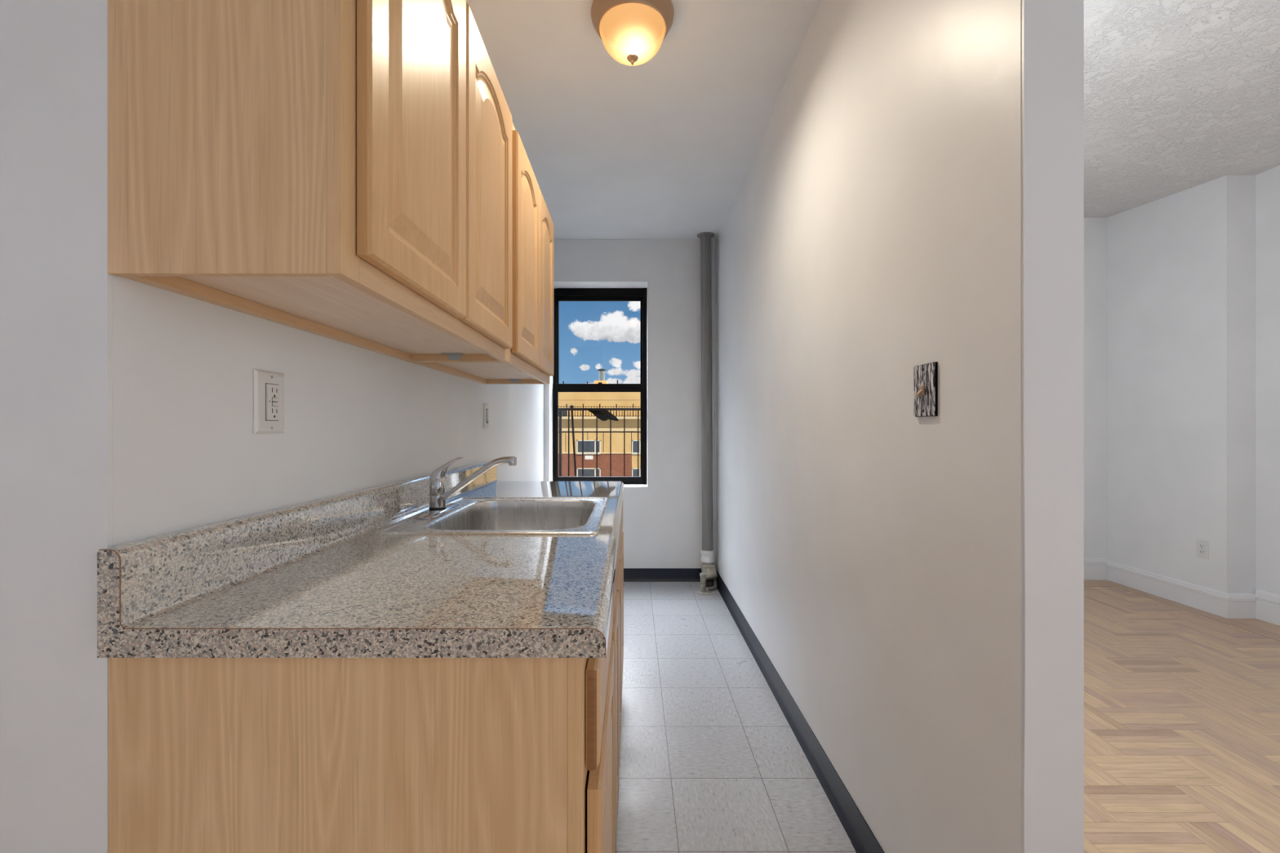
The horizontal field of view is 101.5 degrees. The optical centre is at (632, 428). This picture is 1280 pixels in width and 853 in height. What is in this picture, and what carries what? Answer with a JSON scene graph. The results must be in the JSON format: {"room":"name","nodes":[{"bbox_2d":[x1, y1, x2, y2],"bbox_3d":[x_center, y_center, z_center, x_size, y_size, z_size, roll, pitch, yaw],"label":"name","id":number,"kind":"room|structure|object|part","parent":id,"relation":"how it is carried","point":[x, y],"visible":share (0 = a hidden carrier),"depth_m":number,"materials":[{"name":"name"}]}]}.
{"room":"kitchen","nodes":[
{"label":"kitchen","id":0,"kind":"room"},
{"bbox_2d":[0,0,111,852],"bbox_3d":[-1.590,-0.212,0.738,1.820,2.816,0.120,0,0,0],"label":"wall","id":1,"kind":"structure","parent":0,"point":[55,282],"depth_m":0.68,"materials":[{"name":"paint"}]},
{"bbox_2d":[111,275,543,546],"bbox_3d":[-0.740,-0.237,2.502,0.120,2.866,3.636,0,0,0],"label":"wall","id":2,"kind":"structure","parent":0,"point":[187,454],"depth_m":0.95,"materials":[{"name":"paint"}]},
{"bbox_2d":[253,368,284,433],"bbox_3d":[-0.674,-0.048,0.977,0.012,0.116,0.080,0,0,0],"label":"outlet","id":3,"kind":"object","parent":2,"relation":"attached to","point":[268,386],"visible":1,"depth_m":0.96,"materials":[{"name":"white plastic"}]},
{"bbox_2d":[266,383,279,420],"bbox_3d":[-0.672,-0.048,0.978,0.005,0.067,0.033,0,0,0],"label":"receptacle","id":4,"kind":"object","parent":3,"relation":"attached to","point":[273,390],"depth_m":0.97,"materials":[{"name":"white plastic"}]},
{"bbox_2d":[107,0,512,362],"bbox_3d":[-0.518,-0.581,1.131,0.324,0.762,0.908,0,0,0],"label":"upper cabinet","id":5,"kind":"object","parent":2,"relation":"attached to","point":[341,171],"visible":1,"depth_m":0.68,"materials":[{"name":"brown wood"}]},
{"bbox_3d":[-0.669,-0.210,1.131,0.022,0.018,0.880,0,0,0],"label":"hanging rail","id":6,"kind":"part","parent":5,"relation":"part of","materials":[{"name":"brown wood"}]},
{"bbox_3d":[-0.535,-0.226,1.131,0.278,0.012,0.880,0,0,0],"label":"panel","id":7,"kind":"part","parent":5,"relation":"part of","materials":[{"name":"brown wood"}]},
{"bbox_3d":[-0.365,-0.580,0.916,0.019,0.689,0.410,0,0,0],"label":"door","id":8,"kind":"part","parent":5,"relation":"part of","materials":[{"name":"brown wood"}]},
{"bbox_3d":[-0.387,-0.223,1.131,0.019,0.045,0.818,0,0,0],"label":"frame rail","id":9,"kind":"part","parent":5,"relation":"part of","materials":[{"name":"brown wood"}]},
{"bbox_3d":[-0.527,-0.210,1.565,0.261,0.019,0.012,0,0,0],"label":"cross rail","id":10,"kind":"part","parent":5,"relation":"part of","materials":[{"name":"brown wood"}]},
{"bbox_3d":[-0.365,-0.580,1.342,0.019,0.689,0.418,0,0,0],"label":"door","id":11,"kind":"part","parent":5,"relation":"part of","materials":[{"name":"brown wood"}]},
{"bbox_2d":[412,123,554,384],"bbox_3d":[-0.518,-0.581,1.986,0.324,0.762,0.798,0,0,0],"label":"upper cabinet","id":12,"kind":"object","parent":2,"relation":"attached to","point":[531,357],"visible":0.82,"depth_m":1.88,"materials":[{"name":"brown wood"}]},
{"bbox_3d":[-0.669,-0.210,1.986,0.022,0.018,0.770,0,0,0],"label":"hanging rail","id":13,"kind":"part","parent":12,"relation":"part of","materials":[{"name":"brown wood"}]},
{"bbox_3d":[-0.535,-0.226,1.986,0.278,0.012,0.770,0,0,0],"label":"panel","id":14,"kind":"part","parent":12,"relation":"part of","materials":[{"name":"brown wood"}]},
{"bbox_3d":[-0.527,-0.210,2.365,0.261,0.019,0.012,0,0,0],"label":"cross rail","id":15,"kind":"part","parent":12,"relation":"part of","materials":[{"name":"brown wood"}]},
{"bbox_3d":[-0.365,-0.580,1.811,0.019,0.689,0.378,0,0,0],"label":"door","id":16,"kind":"part","parent":12,"relation":"part of","materials":[{"name":"brown wood"}]},
{"bbox_3d":[-0.387,-0.223,1.986,0.019,0.045,0.708,0,0,0],"label":"frame rail","id":17,"kind":"part","parent":12,"relation":"part of","materials":[{"name":"brown wood"}]},
{"bbox_3d":[-0.365,-0.580,2.191,0.019,0.689,0.358,0,0,0],"label":"door","id":18,"kind":"part","parent":12,"relation":"part of","materials":[{"name":"brown wood"}]},
{"bbox_2d":[483,403,488,428],"bbox_3d":[-0.671,-0.056,2.420,0.017,0.117,0.072,0,0,0],"label":"light switch","id":19,"kind":"object","parent":2,"relation":"attached to","point":[486,406],"visible":1,"depth_m":2.40,"materials":[{"name":"white plastic"}]},
{"bbox_2d":[543,239,715,568],"bbox_3d":[-0.030,-0.187,4.160,1.539,2.766,0.280,0,0,0],"label":"wall","id":20,"kind":"structure","parent":0,"point":[662,521],"depth_m":4.02,"materials":[{"name":"paint"}]},
{"bbox_2d":[548,280,648,487],"bbox_3d":[-0.262,-0.337,4.112,0.764,1.585,0.186,0,0,0],"label":"window frame","id":21,"kind":"structure","parent":20,"relation":"in","point":[557,284],"depth_m":4.08,"materials":[{"name":"paint"}]},
{"bbox_2d":[558,408,640,476],"bbox_3d":[-0.300,0.349,4.760,2.600,1.094,0.920,0,0,0],"label":"fire escape","id":22,"kind":"object","parent":20,"relation":"attached to","point":[560,410],"visible":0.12,"depth_m":5.19,"materials":[{"name":"black metal"}]},
{"bbox_3d":[-0.718,0.338,5.200,0.024,1.016,0.024,0,0,0],"label":"post","id":23,"kind":"part","parent":22,"relation":"part of","materials":[{"name":"black metal"}]},
{"bbox_2d":[569,404,577,476],"bbox_3d":[-0.571,0.314,5.157,0.102,1.091,0.032,0,0,18],"label":"rod","id":24,"kind":"object","parent":22,"relation":"attached to","point":[571,406],"visible":0.7,"depth_m":5.15,"materials":[{"name":"black metal"}]},
{"bbox_3d":[-0.300,-0.186,5.200,2.600,0.022,0.040,0,0,0],"label":"rail","id":25,"kind":"part","parent":22,"relation":"part of","materials":[{"name":"black metal"}]},
{"bbox_2d":[588,408,617,421],"bbox_3d":[-0.286,-0.127,5.155,0.302,0.121,0.080,0,0,0],"label":"rag","id":26,"kind":"object","parent":22,"relation":"hanging from","point":[602,415],"visible":1,"depth_m":5.13,"materials":[{"name":"black fabric"}]},
{"bbox_2d":[552,288,647,484],"bbox_3d":[-0.262,-0.337,4.233,0.756,1.577,0.094,0,0,0],"label":"window","id":27,"kind":"structure","parent":20,"relation":"in","point":[640,295],"depth_m":4.20,"materials":[{"name":"black paint"}]},
{"bbox_3d":[-0.272,0.040,4.213,0.733,0.792,0.042,0,0,0],"label":"sash","id":28,"kind":"part","parent":27,"relation":"part of","materials":[{"name":"black paint"}]},
{"bbox_3d":[-0.272,-0.710,4.253,0.716,0.767,0.035,0,0,0],"label":"sash","id":29,"kind":"part","parent":27,"relation":"part of","materials":[{"name":"black paint"}]},
{"bbox_2d":[623,568,702,582],"bbox_3d":[0.278,1.127,4.011,0.716,0.098,0.019,0,0,0],"label":"baseboard","id":30,"kind":"structure","parent":20,"relation":"attached to","point":[630,575],"depth_m":4.02,"materials":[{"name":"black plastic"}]},
{"bbox_2d":[466,0,821,239],"bbox_3d":[-0.045,-1.510,2.399,1.470,0.120,3.442,0,0,0],"label":"ceiling","id":31,"kind":"structure","parent":0,"point":[663,147],"depth_m":2.33,"materials":[{"name":"paint"}]},
{"bbox_2d":[591,0,674,66],"bbox_3d":[0.000,-1.360,1.830,0.290,0.179,0.290,0,0,0],"label":"ceiling light","id":32,"kind":"object","parent":31,"relation":"attached to","point":[632,32],"visible":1,"depth_m":1.77,"materials":[{"name":"beige glass"}]},
{"bbox_2d":[715,0,1022,852],"bbox_3d":[0.690,-0.287,2.466,0.099,2.966,3.207,0,0,0],"label":"wall","id":33,"kind":"structure","parent":0,"point":[870,233],"depth_m":1.31,"materials":[{"name":"paint"}]},
{"bbox_2d":[715,568,884,852],"bbox_3d":[0.630,1.127,2.441,0.020,0.098,3.157,0,0,0],"label":"baseboard","id":34,"kind":"structure","parent":33,"relation":"attached to","point":[863,840],"depth_m":1.86,"materials":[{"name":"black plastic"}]},
{"bbox_2d":[913,361,937,417],"bbox_3d":[0.629,-0.082,1.136,0.022,0.114,0.079,0,0,0],"label":"light switch","id":35,"kind":"object","parent":33,"relation":"attached to","point":[926,375],"visible":1,"depth_m":1.12,"materials":[{"name":"black metal"}]},
{"bbox_2d":[615,579,1279,852],"bbox_3d":[0.685,1.201,0.790,6.570,0.050,6.780,0,0,0],"label":"floor","id":36,"kind":"structure","parent":0,"point":[1182,702],"depth_m":1.99,"materials":[{"name":"grey tile"}]},
{"bbox_2d":[108,595,614,852],"bbox_3d":[-0.361,0.734,0.948,0.638,0.884,0.539,0,0,0],"label":"base cabinet","id":37,"kind":"object","parent":36,"relation":"on","point":[206,755],"visible":0.73,"depth_m":0.68,"materials":[{"name":"brown wood"}]},
{"bbox_2d":[97,460,623,657],"bbox_3d":[-0.356,0.223,1.582,0.646,0.138,1.837,0,0,0],"label":"countertop","id":38,"kind":"structure","parent":37,"relation":"on","point":[314,579],"depth_m":0.78,"materials":[{"name":"stone"}]},
{"bbox_2d":[413,456,516,519],"bbox_3d":[-0.478,0.168,1.568,0.266,0.166,0.256,0,0,0],"label":"faucet","id":39,"kind":"object","parent":38,"relation":"on","point":[438,495],"visible":1,"depth_m":1.55,"materials":[{"name":"silver metal"}]},
{"bbox_3d":[-0.581,0.245,1.568,0.060,0.011,0.256,0,0,0],"label":"plate","id":40,"kind":"part","parent":39,"relation":"part of","materials":[{"name":"silver metal"}]},
{"bbox_3d":[-0.555,0.121,1.560,0.096,0.068,0.045,0,0,0],"label":"lever handle","id":41,"kind":"part","parent":39,"relation":"part of","materials":[{"name":"silver metal"}]},
{"bbox_3d":[-0.461,0.151,1.560,0.222,0.134,0.020,0,0,0],"label":"spout","id":42,"kind":"part","parent":39,"relation":"part of","materials":[{"name":"silver metal"}]},
{"bbox_2d":[373,497,608,534],"bbox_3d":[-0.352,0.360,1.564,0.539,0.223,0.642,0,0,0],"label":"sink","id":43,"kind":"object","parent":38,"relation":"in","point":[474,515],"visible":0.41,"depth_m":1.81,"materials":[{"name":"silver metal"}]},
{"bbox_3d":[-0.053,0.391,0.948,0.019,0.134,0.496,0,0,0],"label":"drawer","id":44,"kind":"part","parent":37,"relation":"part of","materials":[{"name":"brown wood"}]},
{"bbox_3d":[-0.051,0.767,0.948,0.019,0.567,0.496,0,0,0],"label":"door","id":45,"kind":"part","parent":37,"relation":"part of","materials":[{"name":"brown wood"}]},
{"bbox_2d":[611,525,621,852],"bbox_3d":[-0.361,0.734,1.564,0.638,0.884,0.690,0,0,0],"label":"base cabinet","id":46,"kind":"object","parent":36,"relation":"on","point":[616,632],"visible":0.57,"depth_m":1.50,"materials":[{"name":"brown wood"}]},
{"bbox_3d":[-0.051,0.767,1.398,0.019,0.567,0.316,0,0,0],"label":"door","id":47,"kind":"part","parent":46,"relation":"part of","materials":[{"name":"brown wood"}]},
{"bbox_3d":[-0.053,0.391,1.398,0.019,0.134,0.316,0,0,0],"label":"drawer","id":48,"kind":"part","parent":46,"relation":"part of","materials":[{"name":"brown wood"}]},
{"bbox_3d":[-0.051,0.767,1.730,0.019,0.567,0.316,0,0,0],"label":"door","id":49,"kind":"part","parent":46,"relation":"part of","materials":[{"name":"brown wood"}]},
{"bbox_3d":[-0.053,0.391,1.730,0.019,0.134,0.316,0,0,0],"label":"drawer","id":50,"kind":"part","parent":46,"relation":"part of","materials":[{"name":"brown wood"}]},
{"bbox_2d":[619,502,623,702],"bbox_3d":[-0.361,0.734,2.191,0.638,0.884,0.559,0,0,0],"label":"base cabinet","id":51,"kind":"object","parent":36,"relation":"on","point":[621,556],"visible":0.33,"depth_m":2.21,"materials":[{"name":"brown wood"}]},
{"bbox_3d":[-0.053,0.391,2.190,0.019,0.134,0.512,0,0,0],"label":"drawer","id":52,"kind":"part","parent":51,"relation":"part of","materials":[{"name":"brown wood"}]},
{"bbox_2d":[697,572,712,595],"bbox_3d":[0.517,1.106,3.735,0.104,0.139,0.104,0,0,0],"label":"valve","id":53,"kind":"object","parent":36,"relation":"on","point":[703,591],"visible":1,"depth_m":3.72,"materials":[{"name":"beige metal"}]},
{"bbox_3d":[0.505,1.102,3.735,0.050,0.130,0.050,0,0,0],"label":"stem","id":54,"kind":"part","parent":53,"relation":"part of","materials":[{"name":"beige metal"}]},
{"bbox_2d":[697,231,717,586],"bbox_3d":[0.558,-0.137,3.919,0.148,2.625,0.154,0,0,0],"label":"riser pipe","id":55,"kind":"object","parent":36,"relation":"on","point":[707,552],"visible":0.88,"depth_m":3.90,"materials":[{"name":"grey metal"}]},
{"bbox_2d":[707,237,717,590],"bbox_3d":[0.603,-0.137,3.881,0.065,2.624,0.242,0,0,17],"label":"pipe","id":56,"kind":"object","parent":36,"relation":"on","point":[714,587],"visible":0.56,"depth_m":3.98,"materials":[{"name":"metal"}]},
{"bbox_2d":[1021,0,1084,852],"bbox_3d":[0.690,-0.197,0.860,0.098,2.746,0.006,0,0,0],"label":"wall","id":57,"kind":"structure","parent":36,"relation":"on","point":[1052,31],"depth_m":0.86,"materials":[{"name":"paint"}]},
{"bbox_2d":[1084,217,1106,558],"bbox_3d":[2.354,-0.287,4.145,3.331,2.966,0.150,0,0,0],"label":"wall","id":58,"kind":"structure","parent":0,"point":[1095,228],"depth_m":4.07,"materials":[{"name":"paint"}]},
{"bbox_2d":[1084,558,1107,579],"bbox_3d":[2.215,1.093,4.061,2.951,0.165,0.019,0,0,0],"label":"baseboard","id":59,"kind":"structure","parent":58,"relation":"attached to","point":[1094,568],"depth_m":4.05,"materials":[{"name":"white paint"}]},
{"bbox_2d":[1106,175,1255,593],"bbox_3d":[3.855,-0.287,3.659,0.330,2.966,0.822,0,0,0],"label":"wall","id":60,"kind":"structure","parent":0,"point":[1181,265],"depth_m":3.49,"materials":[{"name":"paint"}]},
{"bbox_2d":[1106,560,1279,626],"bbox_3d":[3.771,1.087,2.285,0.199,0.178,3.570,0,0,0],"label":"baseboard","id":61,"kind":"structure","parent":60,"relation":"attached to","point":[1228,606],"depth_m":3.38,"materials":[{"name":"white paint"}]},
{"bbox_2d":[1196,538,1208,559],"bbox_3d":[3.686,0.781,3.385,0.009,0.115,0.072,0,0,0],"label":"outlet","id":62,"kind":"object","parent":60,"relation":"attached to","point":[1202,546],"visible":1,"depth_m":3.38,"materials":[{"name":"white plastic"}]},
{"bbox_2d":[1198,549,1204,554],"bbox_3d":[3.683,0.800,3.385,0.003,0.025,0.033,0,0,0],"label":"receptacle","id":63,"kind":"object","parent":62,"relation":"attached to","point":[1200,551],"depth_m":3.38,"materials":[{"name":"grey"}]},
{"bbox_2d":[1198,543,1204,547],"bbox_3d":[3.683,0.761,3.385,0.003,0.025,0.033,0,0,0],"label":"receptacle","id":64,"kind":"object","parent":62,"relation":"attached to","point":[1200,545],"depth_m":3.38,"materials":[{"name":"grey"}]},
{"bbox_2d":[1084,0,1279,217],"bbox_3d":[0.710,-1.667,0.785,6.620,0.195,6.770,0,0,0],"label":"ceiling","id":65,"kind":"structure","parent":0,"point":[1180,95],"depth_m":2.47,"materials":[{"name":"white paint"}]},
{"bbox_2d":[1255,165,1279,595],"bbox_3d":[3.945,-0.237,0.324,0.150,2.866,5.848,0,0,0],"label":"wall","id":66,"kind":"structure","parent":0,"point":[1268,182],"depth_m":3.19,"materials":[{"name":"paint"}]},
{"label":"outside","id":67,"kind":"structure","parent":0,"visible":0},
{"bbox_3d":[0.000,13.276,132.450,300.000,0.200,255.100,0,0,0],"label":"ground","id":68,"kind":"structure","parent":67,"visible":0},
{"bbox_2d":[558,368,640,476],"bbox_3d":[0.783,3.572,55.975,40.432,19.208,10.050,0,0,0],"label":"apartment building","id":69,"kind":"structure","parent":68,"relation":"on","point":[578,399],"depth_m":51.99,"materials":[{"name":"beige paint"}]},
{"bbox_3d":[-7.642,-1.497,51.955,2.261,0.882,0.030,0,0,0],"label":"pane","id":70,"kind":"part","parent":69,"relation":"part of","materials":[{"name":"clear glass"}]},
{"bbox_3d":[-4.349,4.622,51.955,2.261,1.192,0.030,0,0,0],"label":"pane","id":71,"kind":"part","parent":69,"relation":"part of","materials":[{"name":"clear glass"}]},
{"bbox_3d":[-4.349,1.827,51.955,2.261,1.192,0.030,0,0,0],"label":"pane","id":72,"kind":"part","parent":69,"relation":"part of","materials":[{"name":"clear glass"}]},
{"bbox_3d":[-4.318,2.920,51.950,0.808,0.373,0.060,0,0,0],"label":"vent plate","id":73,"kind":"part","parent":69,"relation":"part of","materials":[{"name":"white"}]},
{"bbox_3d":[0.783,-1.735,51.010,40.432,1.242,0.060,0,0,0],"label":"balcony railing","id":74,"kind":"part","parent":69,"relation":"part of","materials":[{"name":"black metal"}]},
{"bbox_3d":[1.118,4.622,51.955,2.261,1.192,0.030,0,0,0],"label":"pane","id":75,"kind":"part","parent":69,"relation":"part of","materials":[{"name":"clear glass"}]},
{"bbox_3d":[1.118,1.827,51.955,2.261,1.192,0.030,0,0,0],"label":"pane","id":76,"kind":"part","parent":69,"relation":"part of","materials":[{"name":"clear glass"}]}
]}

